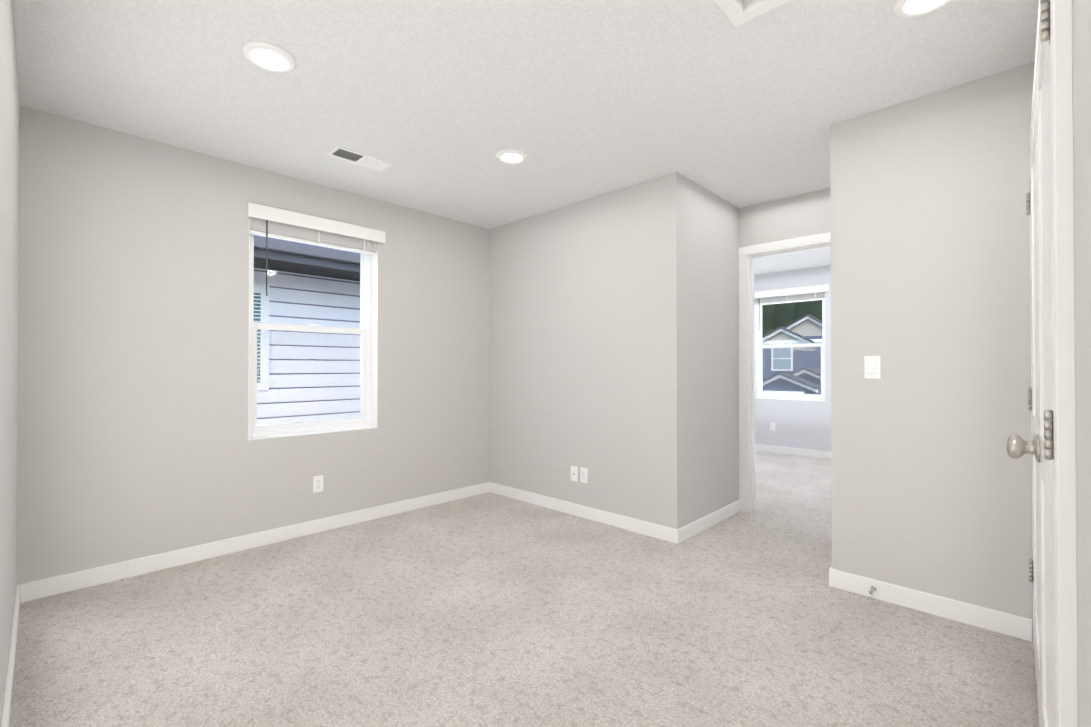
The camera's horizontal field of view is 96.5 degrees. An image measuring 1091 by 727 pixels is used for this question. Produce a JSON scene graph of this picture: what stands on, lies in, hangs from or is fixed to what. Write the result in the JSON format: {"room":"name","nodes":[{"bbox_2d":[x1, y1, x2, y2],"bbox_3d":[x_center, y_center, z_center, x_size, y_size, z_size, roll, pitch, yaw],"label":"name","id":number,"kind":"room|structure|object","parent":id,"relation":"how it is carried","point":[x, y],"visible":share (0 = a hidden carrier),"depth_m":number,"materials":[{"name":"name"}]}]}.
{"room":"empty bedroom","nodes":[
{"label":"empty bedroom","id":0,"kind":"room"},
{"bbox_2d":[0,0,19,726],"bbox_3d":[-1.058,-0.061,0.828,4.350,2.440,0.125,0,-1,44],"label":"wall","id":1,"kind":"structure","parent":0,"point":[9,178],"depth_m":1.64,"materials":[{"name":"grey paint"}]},
{"bbox_2d":[1,583,24,726],"bbox_3d":[-1.284,1.115,1.134,3.586,0.092,0.016,0,-1,44],"label":"baseboard","id":2,"kind":"structure","parent":1,"relation":"attached to","point":[20,588],"depth_m":1.80,"materials":[{"name":"white wood"}]},
{"bbox_2d":[16,105,489,584],"bbox_3d":[-0.209,-0.029,4.970,0.170,2.440,7.270,0,-1,44],"label":"wall","id":3,"kind":"structure","parent":0,"point":[133,442],"depth_m":2.85,"materials":[{"name":"grey paint"}]},
{"bbox_2d":[25,482,488,601],"bbox_3d":[-1.535,1.134,3.450,0.013,0.092,2.945,0,-1,44],"label":"baseboard","id":4,"kind":"structure","parent":3,"relation":"attached to","point":[34,590],"depth_m":2.98,"materials":[{"name":"white wood"}]},
{"bbox_2d":[248,217,377,439],"bbox_3d":[-1.649,-0.249,3.473,0.168,1.482,0.874,0,-1,44],"label":"window","id":5,"kind":"structure","parent":3,"relation":"in","point":[367,331],"depth_m":3.56,"materials":[{"name":"white"}]},
{"bbox_2d":[247,202,384,295],"bbox_3d":[-1.589,-0.730,3.443,0.090,0.581,0.934,0,-1,44],"label":"blind valance","id":6,"kind":"object","parent":5,"relation":"attached to","point":[272,222],"visible":0.94,"depth_m":3.37,"materials":[{"name":"white plastic"}]},
{"bbox_2d":[313,475,322,492],"bbox_3d":[-1.588,0.842,3.400,0.009,0.115,0.070,0,-1,44],"label":"outlet","id":7,"kind":"object","parent":3,"relation":"attached to","point":[317,483],"visible":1,"depth_m":3.40,"materials":[{"name":"white plastic"}]},
{"bbox_2d":[9,450,1038,726],"bbox_3d":[1.358,1.230,3.452,4.520,0.100,7.270,0,-1,44],"label":"floor","id":8,"kind":"structure","parent":0,"point":[489,610],"depth_m":2.08,"materials":[{"name":"carpet"}]},
{"bbox_2d":[12,0,1038,274],"bbox_3d":[1.358,-1.320,3.472,4.520,0.120,7.270,0,-1,44],"label":"ceiling","id":9,"kind":"structure","parent":0,"point":[438,104],"depth_m":2.21,"materials":[{"name":"paint"}]},
{"bbox_2d":[242,41,295,72],"bbox_3d":[-1.145,-1.264,2.019,0.196,0.015,0.196,0,-1,44],"label":"recessed light","id":10,"kind":"object","parent":9,"relation":"in","point":[268,56],"visible":1,"depth_m":2.00,"materials":[{"name":"white plastic"}]},
{"bbox_2d":[326,145,393,171],"bbox_3d":[-1.142,-1.260,3.004,0.165,0.008,0.355,0,-1,44],"label":"ceiling vent","id":11,"kind":"object","parent":9,"relation":"in","point":[355,157],"visible":1,"depth_m":3.00,"materials":[{"name":"white metal"}]},
{"bbox_2d":[496,149,527,163],"bbox_3d":[-0.205,-1.257,2.970,0.196,0.015,0.196,0,-1,44],"label":"recessed light","id":12,"kind":"object","parent":9,"relation":"in","point":[510,156],"visible":1,"depth_m":2.95,"materials":[{"name":"white plastic"}]},
{"bbox_2d":[713,0,789,26],"bbox_3d":[0.646,-1.291,1.347,0.560,0.072,0.760,0,-1,44],"label":"trim","id":13,"kind":"structure","parent":9,"relation":"attached to","point":[737,12],"depth_m":1.72,"materials":[{"name":"white"}]},
{"bbox_2d":[893,0,951,17],"bbox_3d":[1.325,-1.267,1.688,0.196,0.015,0.196,0,-1,44],"label":"recessed light","id":14,"kind":"object","parent":9,"relation":"in","point":[908,8],"visible":0.98,"depth_m":1.73,"materials":[{"name":"white"}]},
{"bbox_2d":[490,172,738,528],"bbox_3d":[0.524,-0.034,4.227,1.917,2.440,1.017,0,-1,44],"label":"wall","id":15,"kind":"structure","parent":0,"point":[614,343],"depth_m":3.62,"materials":[{"name":"grey paint"}]},
{"bbox_2d":[571,466,577,481],"bbox_3d":[0.221,0.860,3.795,0.070,0.115,0.016,0,-1,44],"label":"outlet","id":16,"kind":"object","parent":15,"relation":"attached to","point":[574,473],"visible":1,"depth_m":3.79,"materials":[{"name":"white plastic"}]},
{"bbox_2d":[580,467,587,483],"bbox_3d":[0.294,0.858,3.729,0.070,0.115,0.009,0,-1,44],"label":"duplex electrical outlet","id":17,"kind":"object","parent":15,"relation":"attached to","point":[583,475],"visible":1,"depth_m":3.73,"materials":[{"name":"white plastic"}]},
{"bbox_2d":[489,482,680,543],"bbox_3d":[0.183,1.137,3.832,1.900,0.092,0.018,0,-1,44],"label":"baseboard","id":18,"kind":"structure","parent":15,"relation":"attached to","point":[661,532],"depth_m":3.65,"materials":[{"name":"white wood"}]},
{"bbox_2d":[681,499,740,541],"bbox_3d":[1.229,1.134,3.558,0.013,0.092,0.992,0,-1,44],"label":"baseboard","id":19,"kind":"structure","parent":15,"relation":"attached to","point":[689,530],"depth_m":3.50,"materials":[{"name":"white wood"}]},
{"bbox_2d":[739,188,830,247],"bbox_3d":[1.793,-0.038,3.792,4.350,2.440,0.115,0,-1,44],"label":"wall","id":20,"kind":"structure","parent":0,"point":[801,215],"depth_m":3.69,"materials":[{"name":"grey paint"}]},
{"bbox_2d":[738,232,830,511],"bbox_3d":[1.932,0.123,3.655,0.904,2.116,0.150,0,-1,44],"label":"trim","id":21,"kind":"structure","parent":20,"relation":"attached to","point":[748,255],"depth_m":3.88,"materials":[{"name":"white wood"}]},
{"bbox_2d":[755,265,831,451],"bbox_3d":[3.881,-0.021,5.961,4.350,2.440,0.170,0,-1,44],"label":"wall","id":22,"kind":"structure","parent":0,"point":[801,424],"depth_m":6.37,"materials":[{"name":"white paint"}]},
{"bbox_2d":[770,422,774,430],"bbox_3d":[3.081,0.857,6.599,0.070,0.115,0.009,0,-1,44],"label":"outlet","id":23,"kind":"object","parent":22,"relation":"attached to","point":[772,426],"visible":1,"depth_m":6.60,"materials":[{"name":"white plastic"}]},
{"bbox_2d":[755,300,824,400],"bbox_3d":[3.280,-0.241,6.539,0.895,1.450,0.168,0,-1,44],"label":"room window","id":24,"kind":"structure","parent":22,"relation":"in","point":[759,361],"depth_m":6.61,"materials":[{"name":"white"}]},
{"bbox_2d":[755,284,828,329],"bbox_3d":[3.247,-0.731,6.482,0.955,0.531,0.090,0,-1,44],"label":"valance","id":25,"kind":"object","parent":24,"relation":"attached to","point":[801,294],"visible":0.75,"depth_m":6.44,"materials":[{"name":"white plastic"}]},
{"bbox_2d":[755,444,831,458],"bbox_3d":[3.332,1.156,6.352,2.996,0.092,0.015,0,-1,44],"label":"baseboard","id":26,"kind":"structure","parent":22,"relation":"attached to","point":[758,447],"depth_m":6.40,"materials":[{"name":"white wood"}]},
{"bbox_2d":[830,62,1034,638],"bbox_3d":[2.416,-0.049,2.408,1.534,2.440,1.017,0,-1,44],"label":"wall","id":27,"kind":"structure","parent":0,"point":[931,307],"depth_m":2.27,"materials":[{"name":"grey paint"}]},
{"bbox_2d":[864,356,880,378],"bbox_3d":[1.638,0.020,2.440,0.070,0.115,0.014,0,-1,44],"label":"light switch","id":28,"kind":"object","parent":27,"relation":"attached to","point":[872,367],"visible":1,"depth_m":2.44,"materials":[{"name":"white plastic"}]},
{"bbox_2d":[829,566,1032,641],"bbox_3d":[1.777,1.125,2.300,0.742,0.092,0.016,0,-1,44],"label":"baseboard","id":29,"kind":"structure","parent":27,"relation":"attached to","point":[987,618],"depth_m":2.25,"materials":[{"name":"white wood"}]},
{"bbox_2d":[869,586,875,593],"bbox_3d":[1.613,1.121,2.401,0.022,0.022,0.066,0,-1,44],"label":"doorstop","id":30,"kind":"object","parent":29,"relation":"attached to","point":[873,588],"visible":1,"depth_m":2.40,"materials":[{"name":"grey metal"}]},
{"bbox_2d":[1072,0,1090,726],"bbox_3d":[1.309,-0.062,0.702,0.764,2.440,2.975,0,-1,44],"label":"wall","id":31,"kind":"structure","parent":0,"point":[1081,21],"depth_m":0.73,"materials":[{"name":"grey paint"}]},
{"bbox_2d":[1006,0,1055,726],"bbox_3d":[1.187,0.138,1.181,0.104,2.024,0.736,0,-1,44],"label":"closet door","id":32,"kind":"structure","parent":31,"relation":"in","point":[1042,450],"depth_m":1.24,"materials":[{"name":"white wood"}]},
{"bbox_2d":[1029,0,1077,726],"bbox_3d":[1.514,0.108,1.393,0.142,2.111,1.692,0,-1,44],"label":"trim","id":33,"kind":"structure","parent":31,"relation":"attached to","point":[1064,387],"depth_m":0.83,"materials":[{"name":"white wood"}]},
{"label":"outside","id":34,"kind":"structure","parent":0,"visible":0},
{"bbox_3d":[27.214,4.665,33.314,160.000,0.100,200.000,0,-1,44],"label":"ground","id":35,"kind":"structure","parent":34,"visible":0},
{"bbox_2d":[254,235,359,425],"bbox_3d":[-5.337,0.176,6.384,5.369,8.454,20.400,0,-1,44],"label":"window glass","id":36,"kind":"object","parent":35,"relation":"on","point":[313,295],"depth_m":6.12,"materials":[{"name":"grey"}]},
{"bbox_2d":[762,300,821,335],"bbox_3d":[35.164,-3.982,53.283,73.504,21.898,13.609,0,-1,44],"label":"trees","id":37,"kind":"object","parent":35,"relation":"on","point":[769,326],"depth_m":55.93,"materials":[{"name":"green plant"}]},
{"bbox_2d":[762,314,821,394],"bbox_3d":[17.340,0.494,31.814,22.020,8.217,8.300,0,-1,44],"label":"houses","id":38,"kind":"structure","parent":35,"relation":"on","point":[809,332],"depth_m":34.27,"materials":[{"name":"blue"}]}
]}

